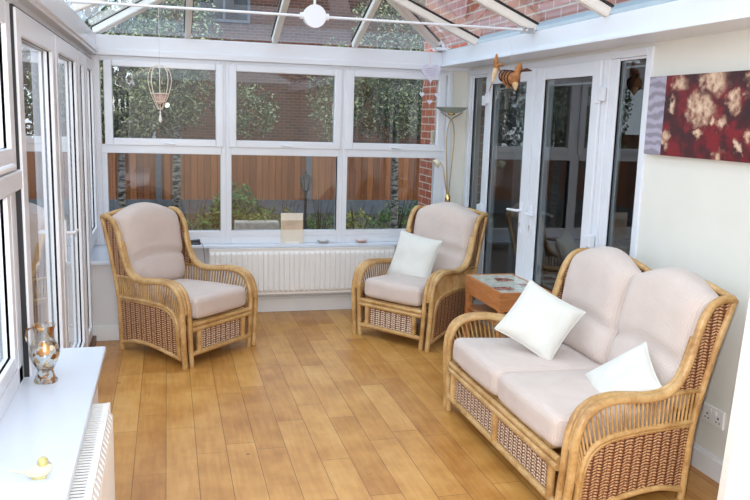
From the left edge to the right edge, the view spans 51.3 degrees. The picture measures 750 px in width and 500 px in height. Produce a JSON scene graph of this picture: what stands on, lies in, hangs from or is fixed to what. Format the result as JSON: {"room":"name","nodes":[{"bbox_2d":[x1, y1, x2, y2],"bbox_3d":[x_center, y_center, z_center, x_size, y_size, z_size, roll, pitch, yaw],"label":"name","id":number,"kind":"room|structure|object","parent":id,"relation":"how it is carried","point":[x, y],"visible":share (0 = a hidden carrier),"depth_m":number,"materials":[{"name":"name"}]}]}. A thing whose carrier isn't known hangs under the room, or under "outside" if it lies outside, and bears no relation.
{"room":"conservatory","nodes":[
{"label":"conservatory","id":0,"kind":"room"},
{"bbox_2d":[16,0,97,53],"bbox_3d":[-1.147,-0.856,1.864,0.215,0.155,9.120,-1,10,-15],"label":"trim","id":1,"kind":"structure","parent":0,"point":[58,14],"depth_m":4.26,"materials":[{"name":"white plastic"}]},
{"bbox_2d":[91,265,117,403],"bbox_3d":[-1.196,1.034,2.124,0.600,0.580,9.000,-1,10,-15],"label":"wall","id":2,"kind":"structure","parent":0,"point":[104,300],"depth_m":5.77,"materials":[{"name":"beige paint"}]},
{"bbox_2d":[0,0,16,175],"bbox_3d":[-1.199,-0.501,2.291,0.141,0.619,1.278,-1,10,-15],"label":"window","id":3,"kind":"structure","parent":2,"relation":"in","point":[8,163],"depth_m":2.82,"materials":[{"name":"white plastic"}]},
{"bbox_2d":[0,169,21,396],"bbox_3d":[-1.085,0.299,1.781,0.100,0.770,2.740,-1,10,-15],"label":"window","id":4,"kind":"structure","parent":2,"relation":"in","point":[8,332],"depth_m":2.95,"materials":[{"name":"white plastic"}]},
{"bbox_2d":[9,3,65,376],"bbox_3d":[-1.574,-0.022,3.631,0.088,2.034,1.088,-1,10,-15],"label":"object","id":5,"kind":"structure","parent":2,"relation":"in","point":[38,204],"depth_m":3.59,"materials":[{"name":"white plastic"}]},
{"bbox_2d":[0,0,94,420],"bbox_3d":[-1.167,0.265,1.995,0.090,2.140,9.000,-1,10,-15],"label":"trim","id":6,"kind":"structure","parent":2,"relation":"attached to","point":[16,380],"depth_m":3.06,"materials":[{"name":"white plastic"}]},
{"bbox_2d":[0,346,105,499],"bbox_3d":[-0.675,0.982,0.715,0.388,0.035,6.070,-1,10,-15],"label":"windowsill","id":7,"kind":"structure","parent":2,"relation":"attached to","point":[50,421],"depth_m":2.72,"materials":[{"name":"white plastic"}]},
{"bbox_2d":[10,456,52,479],"bbox_3d":[-1.019,0.649,2.313,0.119,0.072,0.040,-1,10,-15],"label":"bird ornament","id":8,"kind":"object","parent":7,"relation":"on","point":[43,467],"visible":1,"depth_m":2.31,"materials":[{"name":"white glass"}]},
{"bbox_2d":[25,322,59,384],"bbox_3d":[-1.328,0.414,3.135,0.118,0.235,0.115,5,10,17],"label":"glass vase","id":9,"kind":"object","parent":7,"relation":"on","point":[43,345],"visible":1,"depth_m":3.12,"materials":[{"name":"clear glass"}]},
{"bbox_2d":[53,32,86,347],"bbox_3d":[-1.818,-0.206,4.673,0.152,2.034,1.018,-1,10,-15],"label":"door","id":10,"kind":"structure","parent":2,"relation":"in","point":[65,53],"depth_m":4.83,"materials":[{"name":"white plastic"}]},
{"bbox_2d":[76,48,92,346],"bbox_3d":[-2.047,-0.338,5.405,0.088,2.034,0.413,-1,10,-15],"label":"window","id":11,"kind":"structure","parent":2,"relation":"in","point":[80,56],"depth_m":5.43,"materials":[{"name":"white plastic"}]},
{"bbox_2d":[69,402,114,499],"bbox_3d":[-0.897,1.036,2.380,0.104,0.617,1.552,-1,10,-15],"label":"radiator","id":12,"kind":"object","parent":2,"relation":"attached to","point":[94,479],"visible":0.8,"depth_m":2.70,"materials":[{"name":"white metal"}]},
{"bbox_2d":[89,336,96,346],"bbox_3d":[-1.807,0.879,4.527,0.150,0.045,2.620,-1,10,-15],"label":"trim","id":13,"kind":"structure","parent":2,"relation":"attached to","point":[94,338],"depth_m":5.65,"materials":[{"name":"brown wood"}]},
{"bbox_2d":[91,247,110,264],"bbox_3d":[-2.082,0.041,5.988,0.388,0.030,0.655,-1,10,-15],"label":"windowsill","id":14,"kind":"structure","parent":2,"relation":"attached to","point":[99,255],"depth_m":5.85,"materials":[{"name":"white plastic"}]},
{"bbox_2d":[93,325,118,340],"bbox_3d":[-2.069,0.561,6.144,0.258,0.115,0.700,-1,10,-15],"label":"baseboard","id":15,"kind":"structure","parent":2,"relation":"attached to","point":[103,332],"depth_m":5.81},
{"bbox_2d":[94,241,397,248],"bbox_3d":[-0.779,-0.045,6.727,3.227,0.030,0.120,-1,10,-15],"label":"windowsill","id":16,"kind":"structure","parent":2,"relation":"attached to","point":[311,244],"depth_m":6.68,"materials":[{"name":"white plastic"}]},
{"bbox_2d":[191,239,205,270],"bbox_3d":[-1.488,0.098,6.523,0.137,0.376,0.081,-1,10,-15],"label":"phone","id":17,"kind":"object","parent":16,"relation":"on","point":[197,241],"visible":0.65,"depth_m":6.50,"materials":[{"name":"black plastic"}]},
{"bbox_2d":[281,213,302,243],"bbox_3d":[-0.713,-0.186,6.699,0.190,0.262,0.050,-1,10,-15],"label":"greeting card","id":18,"kind":"object","parent":16,"relation":"on","point":[291,223],"visible":1,"depth_m":6.70,"materials":[{"name":"beige paper"}]},
{"bbox_2d":[317,240,328,243],"bbox_3d":[-0.451,-0.072,6.783,0.108,0.026,0.108,-1,10,-15],"label":"dish","id":19,"kind":"object","parent":16,"relation":"on","point":[319,241],"visible":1,"depth_m":6.75,"materials":[{"name":"ceramic"}]},
{"bbox_2d":[355,239,366,242],"bbox_3d":[-0.122,-0.077,6.870,0.108,0.026,0.108,-1,10,-15],"label":"dish","id":20,"kind":"object","parent":16,"relation":"on","point":[363,240],"visible":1,"depth_m":6.85,"materials":[{"name":"ceramic"}]},
{"bbox_2d":[184,214,408,229],"bbox_3d":[0.443,-0.474,15.419,50.000,0.300,44.000,-1,10,-15],"label":"ground","id":21,"kind":"structure","parent":0,"point":[187,216],"depth_m":14.78,"materials":[{"name":"soil"}]},
{"bbox_2d":[91,12,188,138],"bbox_3d":[-6.301,-3.125,15.985,4.870,4.338,1.660,-1,10,-15],"label":"evergreen tree","id":22,"kind":"object","parent":21,"relation":"on","point":[163,131],"visible":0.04,"depth_m":16.08,"materials":[{"name":"green plant"}]},
{"bbox_2d":[90,0,218,208],"bbox_3d":[-3.273,-1.895,10.289,2.402,3.998,1.438,0,10,-13],"label":"birch tree","id":23,"kind":"object","parent":21,"relation":"on","point":[122,106],"visible":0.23,"depth_m":10.10,"materials":[{"name":"green plant"}]},
{"bbox_2d":[106,0,279,209],"bbox_3d":[-2.770,-2.019,12.052,2.661,3.686,1.657,-1,10,-15],"label":"birch tree","id":24,"kind":"object","parent":21,"relation":"on","point":[184,108],"visible":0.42,"depth_m":12.15,"materials":[{"name":"green plant"}]},
{"bbox_2d":[186,196,207,229],"bbox_3d":[-2.752,-0.434,11.633,0.642,0.705,0.620,4,10,15],"label":"shrub","id":25,"kind":"object","parent":21,"relation":"on","point":[187,221],"visible":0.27,"depth_m":11.61,"materials":[{"name":"green plant"}]},
{"bbox_2d":[195,180,280,229],"bbox_3d":[-1.894,-0.447,10.812,1.215,1.056,0.669,-1,10,-15],"label":"shrub","id":26,"kind":"object","parent":21,"relation":"on","point":[214,218],"visible":0.47,"depth_m":10.69,"materials":[{"name":"green plant"}]},
{"bbox_2d":[234,212,278,229],"bbox_3d":[-1.520,-0.132,10.021,0.560,0.715,0.200,-1,10,-15],"label":"trough","id":27,"kind":"object","parent":21,"relation":"on","point":[261,224],"visible":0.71,"depth_m":9.91,"materials":[{"name":"grey stone"}]},
{"bbox_2d":[102,141,419,213],"bbox_3d":[-2.732,-1.418,15.245,20.310,1.430,0.120,-1,10,-15],"label":"fence","id":28,"kind":"object","parent":21,"relation":"on","point":[148,176],"visible":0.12,"depth_m":15.42,"materials":[{"name":"brown wood"}]},
{"bbox_2d":[248,195,280,224],"bbox_3d":[-1.734,-0.487,12.127,0.604,0.705,0.466,-1,10,-15],"label":"shrub","id":29,"kind":"object","parent":21,"relation":"on","point":[262,211],"visible":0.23,"depth_m":12.10,"materials":[{"name":"green plant"}]},
{"bbox_2d":[140,0,425,143],"bbox_3d":[-0.572,-5.686,23.673,13.400,7.150,6.800,-1,10,-15],"label":"brick house","id":30,"kind":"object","parent":21,"relation":"on","point":[294,124],"visible":0.16,"depth_m":20.27,"materials":[{"name":"red brick"}]},
{"bbox_2d":[278,200,298,224],"bbox_3d":[-1.289,-0.353,11.419,0.303,0.705,0.487,-1,10,-15],"label":"shrub","id":31,"kind":"object","parent":21,"relation":"on","point":[288,209],"visible":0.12,"depth_m":11.40,"materials":[{"name":"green plant"}]},
{"bbox_2d":[300,171,311,228],"bbox_3d":[-1.010,-0.571,11.339,0.200,1.170,0.173,-1,10,-15],"label":"lamp post","id":32,"kind":"object","parent":21,"relation":"on","point":[305,178],"visible":0.73,"depth_m":11.26,"materials":[{"name":"black metal"}]},
{"bbox_2d":[303,196,334,228],"bbox_3d":[-0.866,-0.450,12.153,0.891,0.734,0.584,-1,10,-15],"label":"shrub","id":33,"kind":"object","parent":21,"relation":"on","point":[316,223],"visible":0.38,"depth_m":12.10,"materials":[{"name":"green plant"}]},
{"bbox_2d":[346,203,373,228],"bbox_3d":[-0.241,-0.305,11.321,0.555,0.705,0.447,-7,13,-42],"label":"shrub","id":34,"kind":"object","parent":21,"relation":"on","point":[354,224],"visible":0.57,"depth_m":11.24,"materials":[{"name":"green plant"}]},
{"bbox_2d":[305,0,425,228],"bbox_3d":[0.368,-2.029,11.765,2.772,3.986,1.350,-2,10,-19],"label":"birch tree","id":35,"kind":"object","parent":21,"relation":"on","point":[397,103],"visible":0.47,"depth_m":11.58,"materials":[{"name":"green plant"}]},
{"bbox_2d":[364,36,422,140],"bbox_3d":[1.414,-3.167,18.355,3.546,4.088,1.516,-1,10,-15],"label":"tree","id":36,"kind":"object","parent":21,"relation":"on","point":[413,83],"visible":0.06,"depth_m":18.01,"materials":[{"name":"green plant"}]},
{"bbox_2d":[369,196,417,228],"bbox_3d":[0.549,-0.628,12.910,1.318,0.871,0.624,-1,10,-15],"label":"shrub","id":37,"kind":"object","parent":21,"relation":"on","point":[381,219],"visible":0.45,"depth_m":12.81,"materials":[{"name":"green plant"}]},
{"bbox_2d":[185,246,474,297],"bbox_3d":[-0.820,0.228,6.938,3.807,0.580,0.250,-1,10,-15],"label":"wall","id":38,"kind":"structure","parent":0,"point":[199,253],"depth_m":6.64,"materials":[{"name":"beige paint"}]},
{"bbox_2d":[83,53,97,247],"bbox_3d":[-2.184,-0.751,5.901,0.088,1.394,0.618,-1,10,-15],"label":"window","id":39,"kind":"structure","parent":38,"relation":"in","point":[89,75],"depth_m":6.06,"materials":[{"name":"white plastic"}]},
{"bbox_2d":[89,54,99,244],"bbox_3d":[-2.286,-0.789,6.240,0.125,1.510,0.110,-1,10,-15],"label":"trim","id":40,"kind":"structure","parent":38,"relation":"attached to","point":[97,241],"depth_m":6.20,"materials":[{"name":"white plastic"}]},
{"bbox_2d":[94,55,225,244],"bbox_3d":[-1.734,-0.794,6.367,1.018,1.510,0.135,-1,10,-15],"label":"window","id":41,"kind":"structure","parent":38,"relation":"in","point":[217,146],"depth_m":6.30,"materials":[{"name":"white plastic"}]},
{"bbox_2d":[103,59,223,146],"bbox_3d":[-1.699,-1.180,6.309,0.928,0.672,0.065,-1,10,-15],"label":"light","id":42,"kind":"object","parent":41,"relation":"attached to","point":[217,66],"depth_m":6.28,"materials":[{"name":"white plastic"}]},
{"bbox_2d":[226,61,343,242],"bbox_3d":[-0.763,-0.808,6.623,0.990,1.510,0.135,-1,10,-15],"label":"window","id":43,"kind":"structure","parent":38,"relation":"in","point":[233,146],"depth_m":6.59,"materials":[{"name":"white plastic"}]},
{"bbox_2d":[229,64,341,148],"bbox_3d":[-0.750,-1.193,6.559,0.949,0.672,0.065,-1,10,-15],"label":"light","id":44,"kind":"object","parent":43,"relation":"attached to","point":[299,69],"depth_m":6.53,"materials":[{"name":"white plastic"}]},
{"bbox_2d":[208,246,394,294],"bbox_3d":[-0.650,0.256,6.783,1.662,0.577,0.137,-1,10,-15],"label":"radiator","id":45,"kind":"object","parent":38,"relation":"attached to","point":[291,270],"visible":0.62,"depth_m":6.70,"materials":[{"name":"white metal"}]},
{"bbox_2d":[209,246,394,249],"bbox_3d":[-0.616,-0.024,6.744,1.608,0.010,0.121,-1,10,-15],"label":"grille","id":46,"kind":"object","parent":45,"relation":"attached to","point":[366,247],"depth_m":6.73,"materials":[{"name":"white metal"}]},
{"bbox_2d":[257,295,356,311],"bbox_3d":[-0.648,0.470,6.885,2.907,0.130,0.020,-1,10,-15],"label":"baseboard","id":47,"kind":"structure","parent":38,"relation":"attached to","point":[319,302],"depth_m":6.88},
{"bbox_2d":[340,66,448,241],"bbox_3d":[0.185,-0.822,6.874,0.972,1.510,0.135,-1,10,-15],"label":"window","id":48,"kind":"structure","parent":38,"relation":"in","point":[350,149],"depth_m":6.83,"materials":[{"name":"white plastic"}]},
{"bbox_2d":[345,70,445,150],"bbox_3d":[0.178,-1.207,6.804,0.884,0.672,0.065,-1,10,-15],"label":"window pane","id":49,"kind":"object","parent":48,"relation":"attached to","point":[440,120],"depth_m":6.77,"materials":[{"name":"clear glass"}]},
{"bbox_2d":[443,71,452,201],"bbox_3d":[0.637,-0.832,7.017,0.035,1.510,0.100,-1,10,-15],"label":"trim","id":50,"kind":"structure","parent":38,"relation":"attached to","point":[450,90],"depth_m":6.92,"materials":[{"name":"white plastic"}]},
{"bbox_2d":[64,0,613,51],"bbox_3d":[0.312,-1.304,2.163,3.000,0.712,9.100,-1,10,-15],"label":"rafters","id":51,"kind":"structure","parent":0,"point":[101,18],"depth_m":5.88,"materials":[{"name":"white plastic"}]},
{"bbox_2d":[67,0,533,33],"bbox_3d":[-0.335,-1.672,4.671,2.840,0.668,0.060,-1,10,-15],"label":"rod","id":52,"kind":"object","parent":51,"relation":"attached to","point":[314,15],"visible":1,"depth_m":4.68,"materials":[{"name":"white plastic"}]},
{"bbox_2d":[148,8,171,122],"bbox_3d":[-1.252,-1.067,4.534,0.127,0.651,0.127,3,10,6],"label":"ornament","id":53,"kind":"object","parent":52,"relation":"hanging from","point":[160,98],"visible":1,"depth_m":4.53,"materials":[{"name":"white metal"}]},
{"bbox_2d":[152,94,167,103],"bbox_3d":[-1.258,-0.883,4.565,0.092,0.058,0.092,-1,10,-15],"label":"basket","id":54,"kind":"object","parent":53,"relation":"on","point":[159,98],"depth_m":4.54,"materials":[{"name":"wicker"}]},
{"bbox_2d":[489,32,531,90],"bbox_3d":[0.875,-1.226,5.020,0.345,0.401,0.105,9,12,37],"label":"mobile","id":55,"kind":"object","parent":52,"relation":"hanging from","point":[509,78],"visible":1,"depth_m":5.01},
{"bbox_2d":[419,42,439,104],"bbox_3d":[0.464,-1.509,6.589,0.174,0.553,0.041,-1,10,-15],"label":"heart ornament","id":56,"kind":"object","parent":51,"relation":"hanging from","point":[430,73],"visible":1,"depth_m":6.58,"materials":[{"name":"white paint"}]},
{"bbox_2d":[433,40,449,50],"bbox_3d":[0.566,-1.766,6.734,0.142,0.091,0.126,-1,10,-15],"label":"bracket","id":57,"kind":"object","parent":51,"relation":"attached to","point":[443,48],"visible":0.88,"depth_m":6.70,"materials":[{"name":"white plastic"}]},
{"bbox_2d":[95,275,718,499],"bbox_3d":[1.590,1.234,3.533,6.700,0.120,10.200,-1,10,-15],"label":"floor","id":58,"kind":"structure","parent":0,"point":[315,409],"depth_m":4.36,"materials":[{"name":"brown wood"}]},
{"bbox_2d":[100,202,257,369],"bbox_3d":[-1.421,0.199,5.652,0.869,1.034,0.781,7,11,31],"label":"wicker armchair","id":59,"kind":"object","parent":58,"relation":"on","point":[149,247],"visible":1,"depth_m":5.52,"materials":[{"name":"wicker"}]},
{"bbox_2d":[112,202,184,288],"bbox_3d":[-1.660,-0.050,5.761,0.171,0.620,0.599,-8,3,32],"label":"cushion","id":60,"kind":"object","parent":59,"relation":"on","point":[152,235],"depth_m":5.66,"materials":[{"name":"beige fabric"}]},
{"bbox_2d":[134,278,245,318],"bbox_3d":[-1.342,0.332,5.623,0.672,0.182,0.531,6,10,31],"label":"seat cushion","id":61,"kind":"object","parent":59,"relation":"on","point":[208,300],"depth_m":5.47,"materials":[{"name":"beige fabric"}]},
{"bbox_2d":[351,202,488,351],"bbox_3d":[0.378,0.154,6.239,0.781,1.034,0.869,9,12,37],"label":"wicker armchair","id":62,"kind":"object","parent":58,"relation":"on","point":[388,303],"visible":0.84,"depth_m":6.11,"materials":[{"name":"wicker"}]},
{"bbox_2d":[365,273,443,305],"bbox_3d":[0.314,0.287,6.184,0.531,0.182,0.672,9,10,37],"label":"seat cushion","id":63,"kind":"object","parent":62,"relation":"on","point":[388,289],"depth_m":5.94,"materials":[{"name":"beige fabric"}]},
{"bbox_2d":[387,230,442,277],"bbox_3d":[0.310,0.069,6.225,0.447,0.418,0.194,8,11,31],"label":"cushion","id":64,"kind":"object","parent":62,"relation":"on","point":[414,255],"visible":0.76,"depth_m":6.17,"materials":[{"name":"beige fabric"}]},
{"bbox_2d":[413,202,478,272],"bbox_3d":[0.562,-0.095,6.425,0.599,0.620,0.171,9,-1,37],"label":"cushion","id":65,"kind":"object","parent":62,"relation":"on","point":[455,224],"depth_m":6.30,"materials":[{"name":"beige fabric"}]},
{"bbox_2d":[432,107,467,201],"bbox_3d":[0.632,-0.342,6.882,0.292,1.808,0.284,-1,10,-15],"label":"floor lamp","id":66,"kind":"object","parent":58,"relation":"on","point":[451,111],"visible":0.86,"depth_m":6.77,"materials":[{"name":"gold metal"}]},
{"bbox_2d":[463,273,551,337],"bbox_3d":[0.950,0.507,5.700,0.390,0.550,0.650,-1,10,-15],"label":"side table","id":67,"kind":"object","parent":58,"relation":"on","point":[499,293],"visible":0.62,"depth_m":5.65,"materials":[{"name":"orange wood"}]},
{"bbox_2d":[468,304,507,325],"bbox_3d":[0.951,0.474,5.695,0.370,0.018,0.610,-1,10,-15],"label":"shelf","id":68,"kind":"object","parent":67,"relation":"attached to","point":[475,307],"depth_m":5.83,"materials":[{"name":"orange wood"}]},
{"bbox_2d":[443,246,738,499],"bbox_3d":[1.017,0.552,4.015,0.869,1.035,1.575,-1,10,-15],"label":"wicker sofa","id":69,"kind":"object","parent":58,"relation":"on","point":[527,405],"visible":0.85,"depth_m":3.59,"materials":[{"name":"fabric"}]},
{"bbox_2d":[453,338,600,395],"bbox_3d":[0.839,0.620,4.312,0.672,0.186,0.630,1,10,-15],"label":"seat cushion","id":70,"kind":"object","parent":69,"relation":"on","point":[482,361],"depth_m":4.15,"materials":[{"name":"beige fabric"}]},
{"bbox_2d":[494,279,585,359],"bbox_3d":[0.889,0.382,4.218,0.425,0.391,0.236,8,12,34],"label":"cushion","id":71,"kind":"object","parent":69,"relation":"on","point":[540,321],"visible":1,"depth_m":4.17,"materials":[{"name":"beige fabric"}]},
{"bbox_2d":[497,370,673,446],"bbox_3d":[1.000,0.729,3.709,0.672,0.186,0.630,1,10,-15],"label":"seat cushion","id":72,"kind":"object","parent":69,"relation":"on","point":[541,403],"depth_m":3.56,"materials":[{"name":"beige fabric"}]},
{"bbox_2d":[562,246,641,364],"bbox_3d":[1.223,0.279,4.339,0.172,0.620,0.601,13,6,-17],"label":"cushion","id":73,"kind":"object","parent":69,"relation":"on","point":[596,281],"depth_m":4.20,"materials":[{"name":"beige fabric"}]},
{"bbox_2d":[586,342,661,405],"bbox_3d":[1.149,0.613,3.620,0.252,0.339,0.393,2,10,2],"label":"cushion","id":74,"kind":"object","parent":69,"relation":"on","point":[633,370],"visible":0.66,"depth_m":3.59,"materials":[{"name":"beige fabric"}]},
{"bbox_2d":[608,267,718,409],"bbox_3d":[1.377,0.382,3.763,0.172,0.620,0.601,13,6,-17],"label":"cushion","id":75,"kind":"object","parent":69,"relation":"on","point":[662,308],"depth_m":3.61,"materials":[{"name":"beige fabric"}]},
{"bbox_2d":[717,297,749,499],"bbox_3d":[1.641,0.188,3.221,0.287,2.050,0.064,1,10,-5],"label":"board","id":76,"kind":"object","parent":58,"relation":"on","point":[734,484],"visible":1,"depth_m":3.29,"materials":[{"name":"white"}]},
{"bbox_2d":[448,71,467,203],"bbox_3d":[0.721,-0.850,7.046,0.142,1.540,0.082,-1,10,-15],"label":"wall pier","id":77,"kind":"object","parent":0,"point":[459,93],"visible":0.43,"depth_m":6.98,"materials":[{"name":"beige paint"}]},
{"bbox_2d":[491,59,645,275],"bbox_3d":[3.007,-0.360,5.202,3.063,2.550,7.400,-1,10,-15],"label":"glass pane","id":78,"kind":"structure","parent":0,"point":[572,102],"depth_m":8.66,"materials":[{"name":"clear glass"}]},
{"bbox_2d":[418,0,749,459],"bbox_3d":[2.001,-1.871,3.011,0.300,6.800,10.450,-1,10,-15],"label":"wall","id":79,"kind":"structure","parent":0,"point":[695,215],"depth_m":3.98,"materials":[{"name":"beige paint"}]},
{"bbox_2d":[94,34,469,71],"bbox_3d":[-0.787,-1.635,6.514,3.307,0.155,0.182,-1,10,-15],"label":"beam","id":80,"kind":"structure","parent":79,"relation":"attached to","point":[118,45],"depth_m":6.40,"materials":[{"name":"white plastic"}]},
{"bbox_2d":[430,131,434,144],"bbox_3d":[0.579,-1.107,7.730,0.070,0.150,0.080,-1,10,-15],"label":"outdoor light","id":81,"kind":"object","parent":79,"relation":"attached to","point":[432,139],"visible":0.47,"depth_m":7.70,"materials":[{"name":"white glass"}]},
{"bbox_2d":[466,74,487,303],"bbox_3d":[0.890,-0.486,6.802,0.050,2.035,0.365,-1,10,-15],"label":"window","id":82,"kind":"structure","parent":79,"relation":"in","point":[475,82],"depth_m":6.84,"materials":[{"name":"white plastic"}]},
{"bbox_2d":[476,68,536,326],"bbox_3d":[1.006,-0.377,6.181,0.146,2.035,0.923,-1,10,-15],"label":"door","id":83,"kind":"structure","parent":79,"relation":"in","point":[492,99],"depth_m":6.35,"materials":[{"name":"white plastic"}]},
{"bbox_2d":[507,80,556,286],"bbox_3d":[1.274,-0.507,6.473,0.070,2.250,0.650,-1,10,-15],"label":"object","id":84,"kind":"object","parent":79,"relation":"hanging from","point":[521,96],"visible":0.16,"depth_m":6.62,"materials":[{"name":"white plastic"}]},
{"bbox_2d":[463,46,654,337],"bbox_3d":[1.178,-0.293,5.732,0.085,2.130,2.715,-1,10,-15],"label":"trim","id":85,"kind":"structure","parent":79,"relation":"attached to","point":[649,51],"depth_m":4.75,"materials":[{"name":"white plastic"}]},
{"bbox_2d":[448,0,676,49],"bbox_3d":[1.852,-1.033,2.569,0.237,0.113,9.000,-1,10,-15],"label":"trim","id":86,"kind":"structure","parent":79,"relation":"attached to","point":[635,4],"depth_m":4.99,"materials":[{"name":"white plastic"}]},
{"bbox_2d":[523,60,605,286],"bbox_3d":[1.245,-0.217,5.283,0.146,2.035,0.940,-1,10,-15],"label":"door","id":87,"kind":"structure","parent":79,"relation":"in","point":[545,76],"depth_m":5.49,"materials":[{"name":"white plastic"}]},
{"bbox_2d":[440,0,749,67],"bbox_3d":[1.816,-0.917,2.633,0.277,0.135,9.100,-1,10,-15],"label":"beam","id":88,"kind":"structure","parent":79,"relation":"attached to","point":[678,19],"depth_m":4.20,"materials":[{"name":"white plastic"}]},
{"bbox_2d":[597,56,646,255],"bbox_3d":[1.460,-0.106,4.664,0.050,2.035,0.385,-1,10,-15],"label":"window","id":89,"kind":"structure","parent":79,"relation":"in","point":[618,82],"depth_m":4.69,"materials":[{"name":"white plastic"}]},
{"bbox_2d":[644,70,749,162],"bbox_3d":[1.613,-0.667,3.887,0.034,0.414,0.828,-1,10,-15],"label":"print","id":90,"kind":"object","parent":79,"relation":"attached to","point":[702,115],"visible":1,"depth_m":3.85},
{"bbox_2d":[690,442,722,483],"bbox_3d":[2.248,1.458,1.632,0.018,0.115,6.170,-1,10,-15],"label":"baseboard","id":91,"kind":"structure","parent":79,"relation":"attached to","point":[702,459],"depth_m":3.87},
{"bbox_2d":[702,402,725,429],"bbox_3d":[1.660,0.815,3.829,0.016,0.088,0.150,-1,10,-15],"label":"wall socket","id":92,"kind":"object","parent":79,"relation":"attached to","point":[712,415],"visible":1,"depth_m":3.82,"materials":[{"name":"white plastic"}]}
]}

